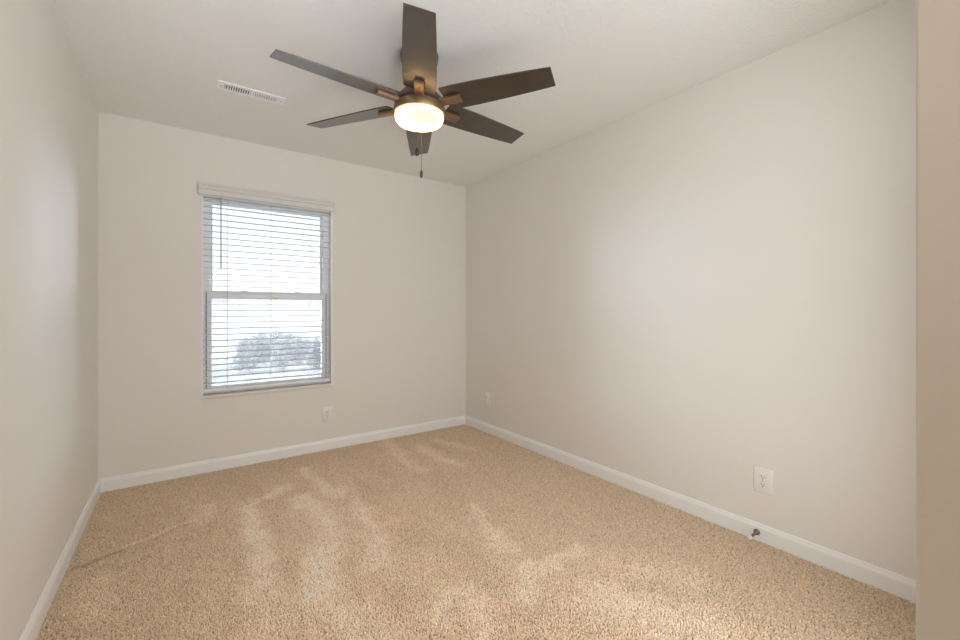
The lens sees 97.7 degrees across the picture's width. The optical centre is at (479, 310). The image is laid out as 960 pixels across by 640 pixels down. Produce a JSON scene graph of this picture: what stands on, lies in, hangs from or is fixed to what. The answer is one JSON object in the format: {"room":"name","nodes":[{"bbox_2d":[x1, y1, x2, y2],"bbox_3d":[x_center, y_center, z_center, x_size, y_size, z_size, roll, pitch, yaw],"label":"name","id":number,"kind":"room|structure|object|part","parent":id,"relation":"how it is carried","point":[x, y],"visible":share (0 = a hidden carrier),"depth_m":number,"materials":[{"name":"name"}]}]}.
{"room":"empty bedroom","nodes":[
{"label":"empty bedroom","id":0,"kind":"room"},
{"bbox_2d":[0,0,97,639],"bbox_3d":[-0.993,-0.060,0.528,0.140,2.540,5.212,0,0,-35],"label":"wall","id":1,"kind":"structure","parent":0,"point":[49,111],"depth_m":1.58,"materials":[{"name":"white paint"}]},
{"bbox_2d":[19,479,100,639],"bbox_3d":[-0.930,1.125,0.573,0.013,0.095,5.212,0,0,-35],"label":"baseboard","id":2,"kind":"structure","parent":1,"relation":"attached to","point":[35,623],"depth_m":1.77,"materials":[{"name":"white paint"}]},
{"bbox_2d":[98,111,465,478],"bbox_3d":[-1.339,-0.060,3.567,3.103,2.540,0.140,0,0,-35],"label":"wall","id":3,"kind":"structure","parent":0,"point":[399,240],"depth_m":3.20,"materials":[{"name":"white paint"}]},
{"bbox_2d":[201,194,331,395],"bbox_3d":[-1.664,-0.132,3.333,0.920,1.487,0.144,0,0,-35],"label":"window","id":4,"kind":"structure","parent":3,"relation":"in","point":[207,292],"depth_m":3.30,"materials":[{"name":"white plastic"}]},
{"bbox_3d":[-1.693,-0.459,3.375,0.806,0.718,0.022,0,0,-35],"label":"sash","id":5,"kind":"part","parent":4,"relation":"part of","materials":[{"name":"glass"}]},
{"bbox_2d":[198,183,334,392],"bbox_3d":[-1.632,-0.157,3.284,0.953,1.498,0.108,0,0,-35],"label":"window blind","id":6,"kind":"object","parent":4,"relation":"attached to","point":[208,190],"visible":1,"depth_m":3.27,"materials":[{"name":"white plastic"}]},
{"bbox_3d":[-1.645,0.581,3.307,0.894,0.023,0.050,0,0,-35],"label":"rail","id":7,"kind":"part","parent":6,"relation":"part of","materials":[{"name":"white plastic"}]},
{"bbox_3d":[-1.647,-0.131,3.306,0.002,1.399,0.055,0,0,-35],"label":"ladder cord","id":8,"kind":"part","parent":6,"relation":"part of","materials":[{"name":"white fabric"}]},
{"bbox_3d":[-1.407,-0.131,3.477,0.002,1.399,0.055,0,0,-35],"label":"ladder cord","id":9,"kind":"part","parent":6,"relation":"part of","materials":[{"name":"white fabric"}]},
{"bbox_3d":[-1.672,0.230,3.345,0.850,0.740,0.034,0,0,-35],"label":"sash","id":10,"kind":"part","parent":4,"relation":"part of","materials":[{"name":"white plastic"}]},
{"bbox_2d":[201,382,332,398],"bbox_3d":[-1.638,0.620,3.297,0.928,0.018,0.092,0,0,-35],"label":"sill","id":11,"kind":"structure","parent":3,"relation":"attached to","point":[234,393],"depth_m":3.24,"materials":[{"name":"white paint"}]},
{"bbox_2d":[100,415,465,492],"bbox_3d":[-1.294,1.125,3.505,2.823,0.095,0.013,0,0,-35],"label":"baseboard","id":12,"kind":"structure","parent":3,"relation":"attached to","point":[112,483],"depth_m":3.23,"materials":[{"name":"white paint"}]},
{"bbox_2d":[322,406,332,421],"bbox_3d":[-1.279,0.864,3.518,0.085,0.125,0.009,0,0,-35],"label":"wall outlet","id":13,"kind":"object","parent":3,"relation":"attached to","point":[327,412],"visible":1,"depth_m":3.52,"materials":[{"name":"white plastic"}]},
{"bbox_2d":[52,0,892,186],"bbox_3d":[0.214,-1.320,1.388,3.103,0.080,5.492,0,0,-35],"label":"ceiling","id":14,"kind":"structure","parent":0,"point":[163,62],"depth_m":2.10,"materials":[{"name":"white paint"}]},
{"bbox_2d":[217,80,285,104],"bbox_3d":[-1.339,-1.275,2.465,0.346,0.009,0.103,0,0,-35],"label":"ceiling vent","id":15,"kind":"object","parent":14,"relation":"in","point":[221,85],"visible":1,"depth_m":2.46,"materials":[{"name":"white metal"}]},
{"bbox_2d":[270,2,555,177],"bbox_3d":[-0.302,-0.993,2.092,1.346,0.574,1.244,0,0,-35],"label":"ceiling fan","id":16,"kind":"object","parent":14,"relation":"hanging from","point":[418,108],"visible":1,"depth_m":1.95,"materials":[{"name":"brown wood"}]},
{"bbox_3d":[-0.621,-1.030,1.840,0.529,0.006,0.153,0,13,-38],"label":"blade","id":17,"kind":"part","parent":16,"relation":"part of","materials":[{"name":"brown wood"}]},
{"bbox_3d":[-0.679,-1.030,2.243,0.529,0.006,0.153,0,13,22],"label":"blade","id":18,"kind":"part","parent":16,"relation":"part of","materials":[{"name":"brown wood"}]},
{"bbox_3d":[-0.360,-1.030,2.494,0.153,0.006,0.529,-13,2,-8],"label":"blade","id":19,"kind":"part","parent":16,"relation":"part of","materials":[{"name":"brown wood"}]},
{"bbox_3d":[-0.302,-0.957,2.092,0.240,0.066,0.240,0,0,-35],"label":"lamp shade","id":20,"kind":"part","parent":16,"relation":"part of","materials":[{"name":"white glass"}]},
{"bbox_3d":[-0.243,-1.030,1.690,0.153,0.006,0.529,13,-2,-8],"label":"blade","id":21,"kind":"part","parent":16,"relation":"part of","materials":[{"name":"brown wood"}]},
{"bbox_3d":[-0.311,-0.875,2.222,0.003,0.253,0.011,0,0,-5],"label":"pull chain","id":22,"kind":"part","parent":16,"relation":"part of","materials":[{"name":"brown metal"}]},
{"bbox_3d":[0.017,-1.030,2.344,0.529,0.006,0.153,0,-13,-38],"label":"blade","id":23,"kind":"part","parent":16,"relation":"part of","materials":[{"name":"brown wood"}]},
{"bbox_3d":[0.076,-1.030,1.942,0.529,0.006,0.153,0,-13,22],"label":"blade","id":24,"kind":"part","parent":16,"relation":"part of","materials":[{"name":"brown wood"}]},
{"bbox_2d":[43,449,905,639],"bbox_3d":[0.214,1.216,1.388,3.103,0.088,5.492,0,0,-35],"label":"floor","id":25,"kind":"structure","parent":0,"point":[513,449],"depth_m":1.69,"materials":[{"name":"beige carpet"}]},
{"bbox_2d":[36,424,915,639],"bbox_3d":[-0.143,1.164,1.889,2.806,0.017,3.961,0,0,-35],"label":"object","id":26,"kind":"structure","parent":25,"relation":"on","point":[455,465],"depth_m":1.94,"materials":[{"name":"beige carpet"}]},
{"bbox_2d":[466,0,915,579],"bbox_3d":[0.933,-0.060,2.932,0.140,2.540,3.530,0,0,-35],"label":"wall","id":27,"kind":"structure","parent":0,"point":[711,282],"depth_m":2.21,"materials":[{"name":"white paint"}]},
{"bbox_2d":[484,392,489,405],"bbox_3d":[0.067,0.845,4.019,0.009,0.125,0.085,0,0,-35],"label":"wall outlet","id":28,"kind":"object","parent":27,"relation":"attached to","point":[486,395],"visible":1,"depth_m":4.02,"materials":[{"name":"white plastic"}]},
{"bbox_2d":[465,416,915,603],"bbox_3d":[0.870,1.125,2.888,0.013,0.095,3.530,0,0,-35],"label":"baseboard","id":29,"kind":"structure","parent":27,"relation":"attached to","point":[903,587],"depth_m":2.21,"materials":[{"name":"white paint"}]},
{"bbox_2d":[747,529,759,539],"bbox_3d":[1.367,1.120,2.101,0.091,0.029,0.029,0,0,-35],"label":"door stop","id":30,"kind":"object","parent":29,"relation":"attached to","point":[756,531],"visible":1,"depth_m":2.10,"materials":[{"name":"brown metal"}]},
{"bbox_2d":[754,466,772,495],"bbox_3d":[1.425,0.856,2.113,0.009,0.125,0.085,0,0,-35],"label":"wall outlet","id":31,"kind":"object","parent":27,"relation":"attached to","point":[763,478],"visible":1,"depth_m":2.11,"materials":[{"name":"white plastic"}]},
{"bbox_2d":[759,481,766,488],"bbox_3d":[1.424,0.875,2.112,0.004,0.028,0.034,0,0,-35],"label":"receptacle","id":32,"kind":"object","parent":31,"relation":"attached to","point":[762,484],"depth_m":2.11,"materials":[{"name":"grey plastic"}]},
{"bbox_2d":[759,474,766,480],"bbox_3d":[1.424,0.837,2.112,0.004,0.028,0.034,0,0,-35],"label":"receptacle","id":33,"kind":"object","parent":31,"relation":"attached to","point":[762,477],"depth_m":2.11,"materials":[{"name":"grey plastic"}]},
{"bbox_2d":[916,0,959,639],"bbox_3d":[1.695,-0.060,0.276,1.981,2.540,1.682,0,0,-35],"label":"wall","id":34,"kind":"structure","parent":0,"point":[937,21],"depth_m":0.38,"materials":[{"name":"white paint"}]},
{"label":"outside","id":35,"kind":"structure","parent":0,"visible":0},
{"bbox_2d":[212,303,320,385],"bbox_3d":[-13.821,-0.738,62.487,110.000,4.557,110.000,0,0,-35],"label":"ground","id":36,"kind":"structure","parent":35,"point":[276,315],"depth_m":27.63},
{"bbox_2d":[224,335,263,372],"bbox_3d":[-5.826,1.072,10.400,0.845,0.968,0.574,0,0,-7],"label":"shrub","id":37,"kind":"object","parent":36,"relation":"on","point":[242,348],"visible":0.78,"depth_m":10.31,"materials":[{"name":"grey plant"}]},
{"bbox_2d":[246,328,275,364],"bbox_3d":[-6.153,1.004,11.782,0.921,1.088,0.964,0,0,-35],"label":"shrub","id":38,"kind":"object","parent":36,"relation":"on","point":[259,336],"visible":0.47,"depth_m":11.70,"materials":[{"name":"grey plant"}]},
{"bbox_2d":[264,328,298,370],"bbox_3d":[-4.938,0.981,10.505,1.021,1.165,0.740,0,0,40],"label":"shrub","id":39,"kind":"object","parent":36,"relation":"on","point":[288,335],"visible":0.7,"depth_m":10.43,"materials":[{"name":"grey plant"}]},
{"bbox_2d":[291,333,308,364],"bbox_3d":[-5.245,1.076,11.930,0.798,0.952,0.723,0,0,-35],"label":"shrub","id":40,"kind":"object","parent":36,"relation":"on","point":[303,345],"visible":0.38,"depth_m":11.86,"materials":[{"name":"grey plant"}]},
{"bbox_2d":[290,286,320,350],"bbox_3d":[-6.194,0.307,14.985,1.522,2.555,1.515,0,0,9],"label":"bare tree","id":41,"kind":"object","parent":36,"relation":"on","point":[299,286],"visible":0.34,"depth_m":14.99,"materials":[{"name":"grey plant"}]},
{"bbox_2d":[298,338,320,368],"bbox_3d":[-4.248,1.117,11.008,0.881,0.900,0.765,0,0,36],"label":"shrub","id":42,"kind":"object","parent":36,"relation":"on","point":[314,350],"visible":0.58,"depth_m":10.88,"materials":[{"name":"grey plant"}]}
]}

